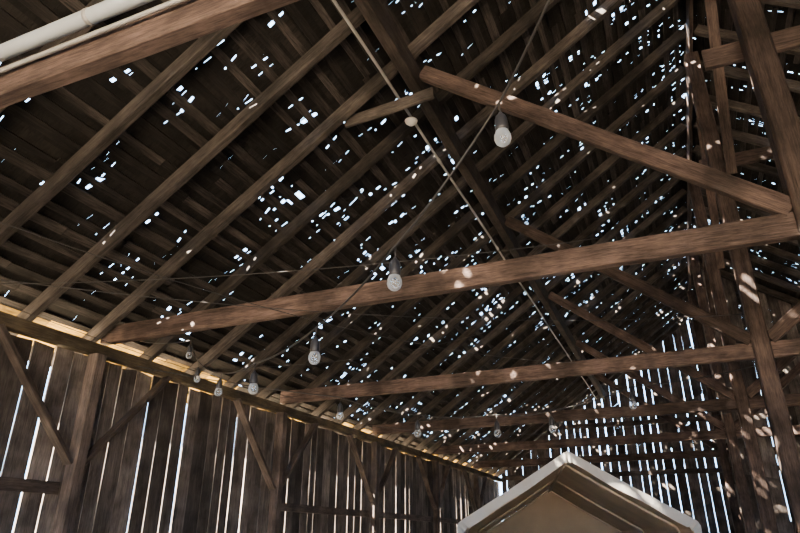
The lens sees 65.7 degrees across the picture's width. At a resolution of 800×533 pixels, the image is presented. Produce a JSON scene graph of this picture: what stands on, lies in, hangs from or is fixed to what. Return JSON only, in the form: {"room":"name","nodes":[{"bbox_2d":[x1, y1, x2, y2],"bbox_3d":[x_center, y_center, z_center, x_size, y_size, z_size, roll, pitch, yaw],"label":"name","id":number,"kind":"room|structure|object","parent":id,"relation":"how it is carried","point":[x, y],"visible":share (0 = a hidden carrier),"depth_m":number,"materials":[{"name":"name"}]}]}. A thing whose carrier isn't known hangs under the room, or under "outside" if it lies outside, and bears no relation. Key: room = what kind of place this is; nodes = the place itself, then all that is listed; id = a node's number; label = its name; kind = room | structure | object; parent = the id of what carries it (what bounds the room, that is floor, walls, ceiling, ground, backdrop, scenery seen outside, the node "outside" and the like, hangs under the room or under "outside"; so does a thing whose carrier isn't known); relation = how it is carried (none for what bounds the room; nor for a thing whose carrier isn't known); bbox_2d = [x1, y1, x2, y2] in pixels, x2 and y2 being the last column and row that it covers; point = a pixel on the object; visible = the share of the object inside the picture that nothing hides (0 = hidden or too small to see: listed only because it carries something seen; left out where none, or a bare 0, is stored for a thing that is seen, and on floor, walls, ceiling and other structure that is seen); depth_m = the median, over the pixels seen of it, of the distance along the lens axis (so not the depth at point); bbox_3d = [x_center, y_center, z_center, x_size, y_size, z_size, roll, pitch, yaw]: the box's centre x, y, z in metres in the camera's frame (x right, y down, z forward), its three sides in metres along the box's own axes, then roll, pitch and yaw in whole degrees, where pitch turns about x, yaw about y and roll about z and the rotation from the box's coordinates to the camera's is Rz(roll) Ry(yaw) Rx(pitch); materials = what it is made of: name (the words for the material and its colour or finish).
{"room":"farm building","nodes":[
{"label":"farm building","id":0,"kind":"room"},
{"bbox_2d":[0,302,292,397],"bbox_3d":[-3.052,0.904,7.091,0.007,0.128,6.800,-10,-26,21],"label":"purlin","id":1,"kind":"object","parent":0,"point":[0,302],"visible":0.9,"depth_m":6.89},
{"bbox_2d":[0,333,499,532],"bbox_3d":[-2.144,3.862,9.107,0.032,3.500,28.504,-10,-26,21],"label":"wall","id":2,"kind":"structure","parent":0,"point":[212,489],"depth_m":7.94,"materials":[{"name":"brown wood"}]},
{"bbox_2d":[0,0,799,474],"bbox_3d":[4.410,-1.159,8.454,15.185,5.348,28.824,-10,-26,21],"label":"ceiling","id":3,"kind":"structure","parent":0,"point":[15,8],"depth_m":7.44,"materials":[{"name":"wood"}]},
{"bbox_2d":[332,0,596,398],"bbox_3d":[2.317,0.394,11.674,0.046,0.068,21.750,-10,-26,21],"label":"conduit","id":4,"kind":"object","parent":3,"relation":"attached to","point":[336,4],"visible":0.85,"depth_m":7.40,"materials":[{"name":"metal"}]},
{"bbox_2d":[405,117,416,125],"bbox_3d":[0.125,-1.628,6.964,0.144,0.080,0.144,-10,-26,21],"label":"lamp base","id":5,"kind":"object","parent":4,"relation":"attached to","point":[411,121],"visible":1,"depth_m":6.92,"materials":[{"name":"white plastic"}]},
{"bbox_2d":[501,319,798,532],"bbox_3d":[9.971,5.716,19.602,13.904,8.596,0.032,-10,-26,21],"label":"wall","id":6,"kind":"structure","parent":0,"point":[680,337],"depth_m":20.36,"materials":[{"name":"brown wood"}]},
{"bbox_2d":[505,465,779,480],"bbox_3d":[9.929,6.326,19.256,13.600,0.174,0.072,-10,-26,21],"label":"wall girt","id":7,"kind":"object","parent":6,"relation":"attached to","point":[716,469],"depth_m":19.86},
{"bbox_2d":[563,410,795,429],"bbox_3d":[9.929,4.864,19.903,9.244,0.170,0.072,-10,-26,21],"label":"wall girt","id":8,"kind":"object","parent":6,"relation":"attached to","point":[646,421],"depth_m":20.75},
{"bbox_2d":[701,269,799,532],"bbox_3d":[11.294,3.369,14.231,6.835,8.546,0.030,-10,-26,21],"label":"wall","id":9,"kind":"structure","parent":0,"point":[776,490],"depth_m":15.19,"materials":[{"name":"brown wood"}]},
{"bbox_3d":[4.347,4.386,5.839,13.880,0.100,28.500,-10,-26,21],"label":"floor","id":10,"kind":"structure","parent":0,"visible":0},
{"bbox_2d":[52,353,106,532],"bbox_3d":[-3.322,2.560,6.117,0.145,3.465,0.143,-10,-26,21],"label":"wall post","id":11,"kind":"object","parent":10,"relation":"on","point":[66,509],"visible":1,"depth_m":6.39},
{"bbox_2d":[0,324,72,464],"bbox_3d":[-3.579,1.277,6.079,0.111,1.174,1.117,-10,-26,21],"label":"knee brace","id":12,"kind":"object","parent":11,"relation":"attached to","point":[6,340],"visible":1,"depth_m":6.05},
{"bbox_2d":[85,376,170,465],"bbox_3d":[-3.110,1.722,7.085,0.114,1.175,1.068,-10,-26,21],"label":"knee brace","id":13,"kind":"object","parent":11,"relation":"attached to","point":[106,438],"visible":0.88,"depth_m":7.00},
{"bbox_2d":[267,412,287,532],"bbox_3d":[-1.879,3.920,9.195,0.147,3.465,0.145,-10,-26,21],"label":"wall post","id":14,"kind":"object","parent":10,"relation":"on","point":[274,516],"visible":1,"depth_m":9.48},
{"bbox_2d":[233,398,275,489],"bbox_3d":[-2.141,2.638,9.157,0.114,1.175,1.117,-10,-26,21],"label":"knee brace","id":15,"kind":"object","parent":14,"relation":"attached to","point":[238,403],"visible":1,"depth_m":9.12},
{"bbox_2d":[283,423,318,485],"bbox_3d":[-1.671,3.082,10.162,0.113,1.175,1.069,-10,-26,21],"label":"knee brace","id":16,"kind":"object","parent":14,"relation":"attached to","point":[314,426],"visible":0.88,"depth_m":10.18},
{"bbox_2d":[370,442,379,532],"bbox_3d":[-0.505,5.221,12.139,0.144,3.465,0.147,-10,-26,21],"label":"wall post","id":17,"kind":"object","parent":10,"relation":"on","point":[375,446],"visible":1,"depth_m":12.44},
{"bbox_2d":[281,503,368,516],"bbox_3d":[-1.284,4.269,10.842,0.056,0.123,3.360,-10,-26,21],"label":"wall rail","id":18,"kind":"object","parent":17,"relation":"attached to","point":[288,507],"depth_m":10.67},
{"bbox_2d":[346,434,374,501],"bbox_3d":[-0.763,3.939,12.100,0.113,1.175,1.118,-10,-26,21],"label":"knee brace","id":19,"kind":"object","parent":17,"relation":"attached to","point":[350,438],"visible":1,"depth_m":12.07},
{"bbox_2d":[379,448,397,497],"bbox_3d":[-0.292,4.382,13.104,0.118,1.174,1.067,-10,-26,21],"label":"knee brace","id":20,"kind":"object","parent":17,"relation":"attached to","point":[394,452],"visible":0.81,"depth_m":13.15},
{"bbox_2d":[298,412,729,434],"bbox_3d":[1.974,2.586,10.300,7.336,0.408,0.007,1,-24,-2],"label":"wire","id":21,"kind":"object","parent":17,"relation":"attached to","point":[728,412],"visible":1,"depth_m":10.21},
{"bbox_2d":[432,461,439,532],"bbox_3d":[0.909,6.561,15.168,0.152,3.465,0.147,-10,-26,21],"label":"wall post","id":22,"kind":"object","parent":10,"relation":"on","point":[435,464],"visible":1,"depth_m":15.48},
{"bbox_2d":[379,512,432,521],"bbox_3d":[0.109,5.586,13.830,0.061,0.125,3.460,-10,-26,21],"label":"wall girt","id":23,"kind":"object","parent":22,"relation":"attached to","point":[386,515],"depth_m":13.77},
{"bbox_2d":[416,455,436,509],"bbox_3d":[0.651,5.277,15.128,0.112,1.176,1.117,-10,-26,21],"label":"knee brace","id":24,"kind":"object","parent":22,"relation":"attached to","point":[419,459],"visible":1,"depth_m":15.09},
{"bbox_2d":[440,465,450,504],"bbox_3d":[1.120,5.722,16.132,0.111,1.175,1.068,-10,-26,21],"label":"knee brace","id":25,"kind":"object","parent":22,"relation":"attached to","point":[445,477],"visible":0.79,"depth_m":16.25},
{"bbox_2d":[474,473,480,508],"bbox_3d":[2.322,7.898,18.192,0.149,3.465,0.146,-10,-26,21],"label":"wall post","id":26,"kind":"object","parent":10,"relation":"on","point":[476,475],"visible":0.7,"depth_m":18.64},
{"bbox_2d":[440,517,461,523],"bbox_3d":[1.525,6.926,16.856,0.053,0.127,3.460,-10,-26,21],"label":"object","id":27,"kind":"structure","parent":26,"relation":"attached to","point":[442,520],"depth_m":16.33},
{"bbox_2d":[462,470,477,511],"bbox_3d":[2.068,6.615,18.155,0.114,1.175,1.118,-10,-26,21],"label":"knee brace","id":28,"kind":"object","parent":26,"relation":"attached to","point":[466,478],"visible":0.79,"depth_m":18.10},
{"bbox_2d":[480,476,486,506],"bbox_3d":[2.538,7.060,19.159,0.116,1.175,1.066,-10,-26,21],"label":"knee brace","id":29,"kind":"object","parent":26,"relation":"attached to","point":[485,477],"visible":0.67,"depth_m":19.30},
{"bbox_2d":[457,451,701,532],"bbox_3d":[2.580,4.649,9.781,2.771,2.605,6.050,-4,-24,9],"label":"canopy tent","id":30,"kind":"object","parent":10,"relation":"on","point":[578,496],"visible":1,"depth_m":9.71,"materials":[{"name":"fabric"}]},
{"bbox_2d":[687,290,743,532],"bbox_3d":[8.691,4.598,16.855,0.211,8.420,0.211,-10,-26,21],"label":"post","id":31,"kind":"object","parent":10,"relation":"on","point":[729,483],"visible":0.62,"depth_m":16.58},
{"bbox_2d":[689,255,756,532],"bbox_3d":[7.276,3.259,13.827,0.213,8.420,0.213,-10,-26,21],"label":"post","id":32,"kind":"object","parent":10,"relation":"on","point":[735,456],"visible":0.77,"depth_m":13.60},
{"bbox_2d":[701,254,715,315],"bbox_3d":[6.976,0.060,14.109,0.139,2.134,1.900,-10,-26,21],"label":"brace","id":33,"kind":"object","parent":32,"relation":"attached to","point":[710,299],"visible":0.31,"depth_m":14.23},
{"bbox_2d":[687,182,778,532],"bbox_3d":[5.859,1.921,10.800,0.212,8.420,0.211,-10,-26,21],"label":"post","id":34,"kind":"object","parent":10,"relation":"on","point":[757,471],"visible":0.71,"depth_m":10.56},
{"bbox_2d":[696,118,724,268],"bbox_3d":[5.559,-1.278,11.083,0.137,2.135,1.898,-10,-26,21],"label":"brace","id":35,"kind":"object","parent":34,"relation":"attached to","point":[711,199],"visible":0.47,"depth_m":11.12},
{"bbox_2d":[684,51,799,532],"bbox_3d":[4.482,0.619,7.856,0.210,8.420,0.211,-10,-26,21],"label":"post","id":36,"kind":"object","parent":10,"relation":"on","point":[784,439],"visible":0.86,"depth_m":7.75,"materials":[{"name":"wood"}]},
{"bbox_2d":[137,365,755,417],"bbox_3d":[0.652,1.331,6.891,7.411,0.772,0.796,1,-24,-2],"label":"cord","id":37,"kind":"object","parent":36,"relation":"attached to","point":[754,365],"visible":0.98,"depth_m":6.58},
{"bbox_2d":[704,0,736,173],"bbox_3d":[4.182,-2.579,8.139,0.138,2.133,1.898,-10,-26,21],"label":"brace","id":38,"kind":"object","parent":36,"relation":"attached to","point":[710,5],"visible":0.93,"depth_m":8.21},
{"bbox_2d":[699,146,773,166],"bbox_3d":[5.689,-1.675,8.475,2.900,0.212,0.060,-10,-26,21],"label":"board","id":39,"kind":"object","parent":36,"relation":"attached to","point":[764,153],"visible":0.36,"depth_m":8.74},
{"bbox_2d":[770,338,799,357],"bbox_3d":[7.744,0.476,6.395,6.890,0.213,0.103,-10,-26,21],"label":"tie beam","id":40,"kind":"structure","parent":36,"relation":"attached to","point":[787,347],"depth_m":7.54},
{"bbox_2d":[768,301,799,342],"bbox_3d":[5.920,-0.393,7.610,3.040,2.439,0.078,-10,-26,21],"label":"strut","id":41,"kind":"object","parent":40,"relation":"on","point":[791,318],"visible":0.88,"depth_m":7.63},
{"bbox_2d":[727,0,799,249],"bbox_3d":[3.046,-0.741,4.779,0.213,8.420,0.209,-10,-26,21],"label":"post","id":42,"kind":"object","parent":10,"relation":"on","point":[776,105],"visible":0.95,"depth_m":4.99,"materials":[{"name":"wood"}]},
{"bbox_2d":[701,25,799,70],"bbox_3d":[4.479,-2.155,4.897,3.800,0.204,0.058,-10,-26,21],"label":"board","id":43,"kind":"object","parent":42,"relation":"attached to","point":[787,39],"visible":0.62,"depth_m":5.46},
{"bbox_3d":[1.710,-2.004,1.923,0.212,8.420,0.210,-10,-26,21],"label":"post","id":44,"kind":"object","parent":10,"relation":"on","visible":0},
{"bbox_2d":[686,0,692,322],"bbox_3d":[4.347,-3.480,9.317,0.065,0.273,28.500,-10,-26,21],"label":"ridge beam","id":45,"kind":"structure","parent":44,"relation":"on","point":[689,3],"depth_m":10.87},
{"bbox_3d":[-4.654,1.298,3.264,0.149,3.465,0.148,-10,-26,21],"label":"wall post","id":46,"kind":"object","parent":10,"relation":"on","visible":0},
{"bbox_2d":[0,476,60,494],"bbox_3d":[-4.082,1.625,4.867,0.059,0.126,3.255,-10,-26,21],"label":"wall rail","id":47,"kind":"object","parent":46,"relation":"attached to","point":[6,483],"depth_m":5.94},
{"bbox_3d":[-1.262,-4.891,-4.407,13.892,8.583,0.031,-10,-26,21],"label":"wall","id":48,"kind":"structure","parent":0,"visible":0},
{"bbox_2d":[0,311,503,481],"bbox_3d":[-2.034,2.210,9.784,0.143,0.141,28.500,-10,-26,21],"label":"wall plate","id":49,"kind":"object","parent":48,"relation":"attached to","point":[14,324],"visible":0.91,"depth_m":7.98,"materials":[{"name":"wood"}]},
{"bbox_2d":[0,0,104,112],"bbox_3d":[-1.447,-2.708,4.648,7.440,5.258,0.091,-10,-26,21],"label":"rafter","id":50,"kind":"object","parent":49,"relation":"on","point":[93,2],"visible":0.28,"depth_m":4.70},
{"bbox_2d":[0,21,242,245],"bbox_3d":[-1.130,-2.408,5.327,7.440,5.257,0.091,-10,-26,21],"label":"rafter","id":51,"kind":"object","parent":49,"relation":"on","point":[205,44],"visible":0.89,"depth_m":5.41,"materials":[{"name":"wood"}]},
{"bbox_2d":[7,238,597,283],"bbox_3d":[-1.120,-0.026,5.351,5.566,0.233,0.007,-2,-24,5],"label":"wire","id":52,"kind":"object","parent":51,"relation":"hanging from","point":[594,238],"visible":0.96,"depth_m":5.29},
{"bbox_2d":[0,0,298,108],"bbox_3d":[-1.548,-1.013,3.010,6.890,0.210,0.100,-10,-26,21],"label":"tie beam","id":53,"kind":"structure","parent":49,"relation":"on","point":[188,20],"depth_m":2.85,"materials":[{"name":"wood"}]},
{"bbox_2d":[0,0,186,73],"bbox_3d":[-1.342,-1.167,2.856,6.350,0.137,0.083,-10,-26,21],"label":"pipe","id":54,"kind":"object","parent":53,"relation":"attached to","point":[95,14],"visible":1,"depth_m":2.92,"materials":[{"name":"plastic"}]},
{"bbox_2d":[0,222,573,362],"bbox_3d":[-0.589,0.448,6.082,7.784,0.308,0.007,18,-30,-35],"label":"wire","id":55,"kind":"object","parent":53,"relation":"attached to","point":[0,222],"visible":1,"depth_m":5.42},
{"bbox_2d":[140,0,549,373],"bbox_3d":[-0.955,0.244,4.458,0.401,0.970,6.345,15,-28,-31],"label":"cord","id":56,"kind":"object","parent":53,"relation":"hanging from","point":[548,1],"visible":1,"depth_m":2.97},
{"bbox_2d":[248,363,257,393],"bbox_3d":[-0.991,0.762,4.217,0.067,0.214,0.067,-6,-25,13],"label":"hanging bulb","id":57,"kind":"object","parent":56,"relation":"hanging from","point":[253,377],"visible":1,"depth_m":4.20,"materials":[{"name":"clear glass"}]},
{"bbox_2d":[250,371,257,384],"bbox_3d":[-0.994,0.755,4.221,0.055,0.092,0.055,-12,-26,20],"label":"socket","id":58,"kind":"object","parent":57,"relation":"attached to","point":[253,377],"depth_m":4.20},
{"bbox_2d":[308,328,319,364],"bbox_3d":[-0.495,0.463,3.617,0.070,0.222,0.070,-9,-24,21],"label":"hanging bulb","id":59,"kind":"object","parent":56,"relation":"hanging from","point":[315,344],"visible":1,"depth_m":3.60,"materials":[{"name":"clear glass"}]},
{"bbox_2d":[310,336,319,353],"bbox_3d":[-0.495,0.455,3.620,0.057,0.095,0.057,-9,-24,21],"label":"socket","id":60,"kind":"object","parent":59,"relation":"attached to","point":[315,344],"depth_m":3.60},
{"bbox_2d":[387,248,401,290],"bbox_3d":[-0.027,0.009,3.015,0.073,0.233,0.073,-14,-27,28],"label":"hanging bulb","id":61,"kind":"object","parent":56,"relation":"hanging from","point":[394,266],"visible":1,"depth_m":2.99,"materials":[{"name":"clear glass"}]},
{"bbox_2d":[389,257,400,278],"bbox_3d":[-0.025,0.002,3.021,0.060,0.100,0.060,16,-29,-28],"label":"socket","id":62,"kind":"object","parent":61,"relation":"attached to","point":[394,266],"depth_m":3.00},
{"bbox_2d":[494,103,511,146],"bbox_3d":[0.444,-0.627,2.716,0.074,0.233,0.074,-2,-24,2],"label":"hanging bulb","id":63,"kind":"object","parent":56,"relation":"hanging from","point":[501,122],"visible":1,"depth_m":2.69,"materials":[{"name":"clear glass"}]},
{"bbox_2d":[495,112,508,134],"bbox_3d":[0.444,-0.635,2.719,0.060,0.100,0.060,-2,-24,2],"label":"socket","id":64,"kind":"object","parent":63,"relation":"attached to","point":[501,122],"depth_m":2.69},
{"bbox_2d":[8,0,386,335],"bbox_3d":[-0.795,-2.091,6.043,7.440,5.260,0.093,-10,-26,21],"label":"rafter","id":65,"kind":"object","parent":49,"relation":"on","point":[270,95],"visible":0.87,"depth_m":6.10,"materials":[{"name":"wood"}]},
{"bbox_2d":[74,0,478,353],"bbox_3d":[-0.476,-1.789,6.725,7.441,5.260,0.092,-10,-26,21],"label":"rafter","id":66,"kind":"object","parent":49,"relation":"on","point":[458,9],"visible":0.8,"depth_m":6.76,"materials":[{"name":"wood"}]},
{"bbox_2d":[345,87,434,127],"bbox_3d":[-0.124,-1.697,6.649,1.040,0.210,0.043,-10,-26,21],"label":"board","id":67,"kind":"object","parent":66,"relation":"attached to","point":[425,95],"visible":0.91,"depth_m":6.62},
{"bbox_2d":[126,0,559,371],"bbox_3d":[-0.139,-1.471,7.446,7.440,5.259,0.092,-10,-26,21],"label":"rafter","id":68,"kind":"object","parent":49,"relation":"on","point":[527,20],"visible":0.66,"depth_m":7.45,"materials":[{"name":"wood"}]},
{"bbox_2d":[172,0,623,383],"bbox_3d":[0.184,-1.166,8.136,7.441,5.259,0.095,-10,-26,21],"label":"rafter","id":69,"kind":"object","parent":49,"relation":"on","point":[608,6],"visible":0.73,"depth_m":8.11,"materials":[{"name":"wood"}]},
{"bbox_2d":[100,212,799,345],"bbox_3d":[-0.214,0.247,5.865,6.890,0.208,0.102,-10,-26,21],"label":"tie beam","id":70,"kind":"structure","parent":49,"relation":"on","point":[777,228],"depth_m":5.42,"materials":[{"name":"wood"}]},
{"bbox_2d":[0,279,738,320],"bbox_3d":[0.041,0.293,6.302,8.991,0.647,0.007,8,-25,-17],"label":"wire","id":71,"kind":"object","parent":70,"relation":"attached to","point":[0,279],"visible":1,"depth_m":6.03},
{"bbox_2d":[419,65,791,215],"bbox_3d":[1.594,-1.255,5.661,3.039,2.438,0.074,-10,-26,21],"label":"strut","id":72,"kind":"object","parent":70,"relation":"on","point":[773,202],"visible":0.9,"depth_m":5.38,"materials":[{"name":"wood"}]},
{"bbox_2d":[354,0,606,400],"bbox_3d":[1.469,-0.767,9.462,0.132,0.282,28.500,-10,-26,21],"label":"purlin","id":73,"kind":"object","parent":72,"relation":"on","point":[374,12],"visible":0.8,"depth_m":7.49,"materials":[{"name":"wood"}]},
{"bbox_2d":[223,0,680,388],"bbox_3d":[0.511,-0.857,8.836,7.440,5.257,0.093,-10,-26,21],"label":"rafter","id":74,"kind":"object","parent":49,"relation":"on","point":[664,6],"visible":0.7,"depth_m":8.76,"materials":[{"name":"wood"}]},
{"bbox_2d":[237,29,686,412],"bbox_3d":[0.834,-0.550,9.529,7.440,5.260,0.093,-10,-26,21],"label":"rafter","id":75,"kind":"object","parent":49,"relation":"on","point":[679,35],"visible":0.75,"depth_m":9.45,"materials":[{"name":"wood"}]},
{"bbox_2d":[285,65,685,408],"bbox_3d":[1.164,-0.239,10.231,7.440,5.258,0.093,-10,-26,21],"label":"rafter","id":76,"kind":"object","parent":49,"relation":"on","point":[680,70],"visible":0.75,"depth_m":10.14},
{"bbox_2d":[180,314,535,368],"bbox_3d":[-0.001,1.123,10.206,6.948,2.207,0.007,17,-29,-33],"label":"wire","id":77,"kind":"object","parent":76,"relation":"hanging from","point":[535,314],"visible":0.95,"depth_m":9.47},
{"bbox_2d":[301,96,686,423],"bbox_3d":[1.488,0.068,10.927,7.440,5.260,0.095,-10,-26,21],"label":"rafter","id":78,"kind":"object","parent":49,"relation":"on","point":[680,102],"visible":0.65,"depth_m":10.84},
{"bbox_2d":[324,123,686,429],"bbox_3d":[1.811,0.372,11.616,7.440,5.260,0.093,-10,-26,21],"label":"rafter","id":79,"kind":"object","parent":49,"relation":"on","point":[675,133],"visible":0.7,"depth_m":11.58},
{"bbox_2d":[344,148,686,435],"bbox_3d":[2.138,0.683,12.316,7.439,5.260,0.091,-10,-26,21],"label":"rafter","id":80,"kind":"object","parent":49,"relation":"on","point":[681,152],"visible":0.69,"depth_m":12.29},
{"bbox_2d":[280,343,754,404],"bbox_3d":[1.225,1.607,8.944,6.890,0.209,0.102,-10,-26,21],"label":"tie beam","id":81,"kind":"structure","parent":49,"relation":"on","point":[737,352],"depth_m":8.64,"materials":[{"name":"wood"}]},
{"bbox_2d":[505,216,750,344],"bbox_3d":[3.034,0.106,8.738,3.039,2.439,0.074,-10,-26,21],"label":"strut","id":82,"kind":"object","parent":81,"relation":"on","point":[732,331],"visible":0.76,"depth_m":8.40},
{"bbox_2d":[363,177,680,442],"bbox_3d":[2.465,0.992,13.016,7.441,5.259,0.093,-10,-26,21],"label":"rafter","id":83,"kind":"object","parent":49,"relation":"on","point":[673,181],"visible":0.64,"depth_m":12.97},
{"bbox_2d":[386,188,687,441],"bbox_3d":[2.791,1.300,13.712,7.440,5.260,0.093,-10,-26,21],"label":"rafter","id":84,"kind":"object","parent":49,"relation":"on","point":[679,195],"visible":0.65,"depth_m":13.67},
{"bbox_2d":[399,206,687,451],"bbox_3d":[3.116,1.607,14.409,7.440,5.260,0.091,-10,-26,21],"label":"rafter","id":85,"kind":"object","parent":49,"relation":"on","point":[681,210],"visible":0.54,"depth_m":14.38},
{"bbox_2d":[424,260,662,459],"bbox_3d":[3.754,2.211,15.773,7.440,5.260,0.092,-10,-26,21],"label":"rafter","id":86,"kind":"object","parent":49,"relation":"on","point":[652,265],"visible":0.53,"depth_m":15.73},
{"bbox_2d":[408,222,687,455],"bbox_3d":[3.451,1.924,15.124,7.440,5.260,0.093,-10,-26,21],"label":"rafter","id":87,"kind":"object","parent":49,"relation":"on","point":[682,226],"visible":0.56,"depth_m":15.10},
{"bbox_2d":[372,398,736,434],"bbox_3d":[2.601,2.909,11.887,6.890,0.213,0.103,-10,-26,21],"label":"tie beam","id":88,"kind":"structure","parent":49,"relation":"on","point":[725,404],"depth_m":11.61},
{"bbox_2d":[548,291,733,398],"bbox_3d":[4.408,1.406,11.680,3.040,2.440,0.075,-10,-26,21],"label":"strut","id":89,"kind":"object","parent":88,"relation":"on","point":[638,343],"visible":0.84,"depth_m":11.68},
{"bbox_2d":[438,257,683,457],"bbox_3d":[4.107,2.545,16.528,7.440,5.258,0.093,-10,-26,21],"label":"rafter","id":90,"kind":"object","parent":49,"relation":"on","point":[670,264],"visible":0.6,"depth_m":16.45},
{"bbox_2d":[441,261,687,464],"bbox_3d":[4.423,2.844,17.204,7.439,5.259,0.093,-10,-26,21],"label":"rafter","id":91,"kind":"object","parent":49,"relation":"on","point":[666,279],"visible":0.6,"depth_m":17.12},
{"bbox_2d":[456,272,687,464],"bbox_3d":[4.753,3.155,17.909,7.440,5.260,0.091,-10,-26,21],"label":"rafter","id":92,"kind":"object","parent":49,"relation":"on","point":[684,275],"visible":0.59,"depth_m":17.83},
{"bbox_2d":[465,283,687,466],"bbox_3d":[5.084,3.468,18.618,7.440,5.260,0.092,-10,-26,21],"label":"rafter","id":93,"kind":"object","parent":49,"relation":"on","point":[683,286],"visible":0.56,"depth_m":18.58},
{"bbox_2d":[467,292,686,472],"bbox_3d":[5.401,3.768,19.297,7.440,5.258,0.095,-10,-26,21],"label":"rafter","id":94,"kind":"object","parent":49,"relation":"on","point":[683,296],"visible":0.57,"depth_m":19.24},
{"bbox_2d":[480,310,678,476],"bbox_3d":[5.736,4.085,20.013,7.440,5.260,0.092,-10,-26,21],"label":"rafter","id":95,"kind":"object","parent":49,"relation":"on","point":[673,313],"visible":0.52,"depth_m":19.97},
{"bbox_2d":[432,429,726,454],"bbox_3d":[4.016,4.248,14.914,6.890,0.211,0.102,-10,-26,21],"label":"tie beam","id":96,"kind":"structure","parent":49,"relation":"on","point":[705,434],"depth_m":14.70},
{"bbox_2d":[575,340,723,430],"bbox_3d":[5.824,2.745,14.709,3.040,2.440,0.077,-10,-26,21],"label":"strut","id":97,"kind":"object","parent":96,"relation":"on","point":[711,420],"visible":0.68,"depth_m":14.55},
{"bbox_2d":[487,313,684,478],"bbox_3d":[6.061,4.393,20.709,7.439,5.259,0.092,-10,-26,21],"label":"rafter","id":98,"kind":"object","parent":49,"relation":"on","point":[672,322],"visible":0.51,"depth_m":20.65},
{"bbox_2d":[492,318,687,480],"bbox_3d":[6.381,4.695,21.392,7.440,5.261,0.092,-10,-26,21],"label":"rafter","id":99,"kind":"object","parent":49,"relation":"on","point":[681,322],"visible":0.49,"depth_m":21.33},
{"bbox_2d":[473,449,719,467],"bbox_3d":[5.432,5.585,17.942,6.890,0.208,0.101,-10,-26,21],"label":"tie beam","id":100,"kind":"structure","parent":49,"relation":"on","point":[695,453],"depth_m":17.61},
{"bbox_2d":[594,374,717,450],"bbox_3d":[7.238,4.083,17.734,3.040,2.440,0.078,-10,-26,21],"label":"strut","id":101,"kind":"object","parent":100,"relation":"on","point":[601,378],"visible":0.66,"depth_m":17.83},
{"bbox_3d":[10.728,0.003,4.794,0.142,0.142,28.500,-10,-26,21],"label":"wall plate","id":102,"kind":"object","parent":48,"relation":"attached to","visible":0},
{"bbox_2d":[693,121,769,146],"bbox_3d":[8.748,-0.823,8.910,7.439,5.260,0.091,-10,-26,21],"label":"rafter","id":103,"kind":"object","parent":102,"relation":"on","point":[737,135],"visible":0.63,"depth_m":10.75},
{"bbox_2d":[693,145,778,177],"bbox_3d":[9.081,-0.509,9.623,7.439,5.259,0.094,-10,-26,21],"label":"rafter","id":104,"kind":"object","parent":102,"relation":"on","point":[759,167],"visible":0.48,"depth_m":11.32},
{"bbox_2d":[700,187,772,215],"bbox_3d":[9.723,0.099,10.995,7.440,5.259,0.093,-10,-26,21],"label":"rafter","id":105,"kind":"object","parent":102,"relation":"on","point":[739,204],"visible":0.12,"depth_m":12.74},
{"bbox_2d":[692,220,799,263],"bbox_3d":[10.377,0.717,12.393,7.440,5.259,0.093,-10,-26,21],"label":"rafter","id":106,"kind":"object","parent":102,"relation":"on","point":[767,248],"visible":0.44,"depth_m":13.73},
{"bbox_2d":[694,24,799,55],"bbox_3d":[7.776,-1.743,6.829,7.439,5.259,0.092,-10,-26,21],"label":"rafter","id":107,"kind":"object","parent":102,"relation":"on","point":[730,36],"visible":0.46,"depth_m":8.93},
{"bbox_2d":[699,261,799,304],"bbox_3d":[11.354,1.640,14.483,7.441,5.260,0.095,-10,-26,21],"label":"rafter","id":108,"kind":"object","parent":102,"relation":"on","point":[723,273],"visible":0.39,"depth_m":15.80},
{"bbox_2d":[699,254,799,293],"bbox_3d":[11.034,1.337,13.799,7.439,5.260,0.093,-10,-26,21],"label":"rafter","id":109,"kind":"object","parent":102,"relation":"on","point":[760,275],"visible":0.42,"depth_m":15.11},
{"bbox_2d":[700,60,799,92],"bbox_3d":[8.090,-1.446,7.503,7.439,5.259,0.094,-10,-26,21],"label":"rafter","id":110,"kind":"object","parent":102,"relation":"on","point":[732,72],"visible":0.32,"depth_m":9.46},
{"bbox_2d":[705,207,798,246],"bbox_3d":[10.058,0.415,11.712,7.440,5.260,0.093,-10,-26,21],"label":"rafter","id":111,"kind":"object","parent":102,"relation":"on","point":[794,242],"visible":0.14,"depth_m":13.28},
{"bbox_2d":[709,95,799,120],"bbox_3d":[8.419,-1.134,8.207,7.440,5.258,0.093,-10,-26,21],"label":"rafter","id":112,"kind":"object","parent":102,"relation":"on","point":[737,106],"visible":0.27,"depth_m":10.14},
{"bbox_2d":[726,250,799,278],"bbox_3d":[10.692,1.014,13.067,7.441,5.258,0.093,-10,-26,21],"label":"rafter","id":113,"kind":"object","parent":102,"relation":"on","point":[754,258],"visible":0.42,"depth_m":14.41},
{"bbox_2d":[735,425,799,437],"bbox_3d":[10.535,3.116,12.366,6.890,0.210,0.101,-10,-26,21],"label":"tie beam","id":114,"kind":"structure","parent":102,"relation":"on","point":[761,431],"depth_m":13.36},
{"bbox_2d":[734,362,799,429],"bbox_3d":[8.712,2.247,13.580,3.040,2.440,0.080,-10,-26,21],"label":"strut","id":115,"kind":"object","parent":114,"relation":"on","point":[795,370],"visible":0.48,"depth_m":13.57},
{"bbox_2d":[748,393,799,408],"bbox_3d":[9.120,1.778,9.339,6.890,0.210,0.101,-10,-26,21],"label":"tie beam","id":116,"kind":"structure","parent":102,"relation":"on","point":[793,399],"depth_m":10.37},
{"bbox_2d":[746,356,796,397],"bbox_3d":[7.296,0.908,10.553,3.040,2.440,0.079,-10,-26,21],"label":"strut","id":117,"kind":"object","parent":116,"relation":"on","point":[754,388],"visible":0.5,"depth_m":10.56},
{"bbox_2d":[760,0,799,8],"bbox_3d":[7.438,-2.064,6.106,7.441,5.258,0.093,-10,-26,21],"label":"rafter","id":118,"kind":"object","parent":102,"relation":"on","point":[785,3],"visible":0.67,"depth_m":7.85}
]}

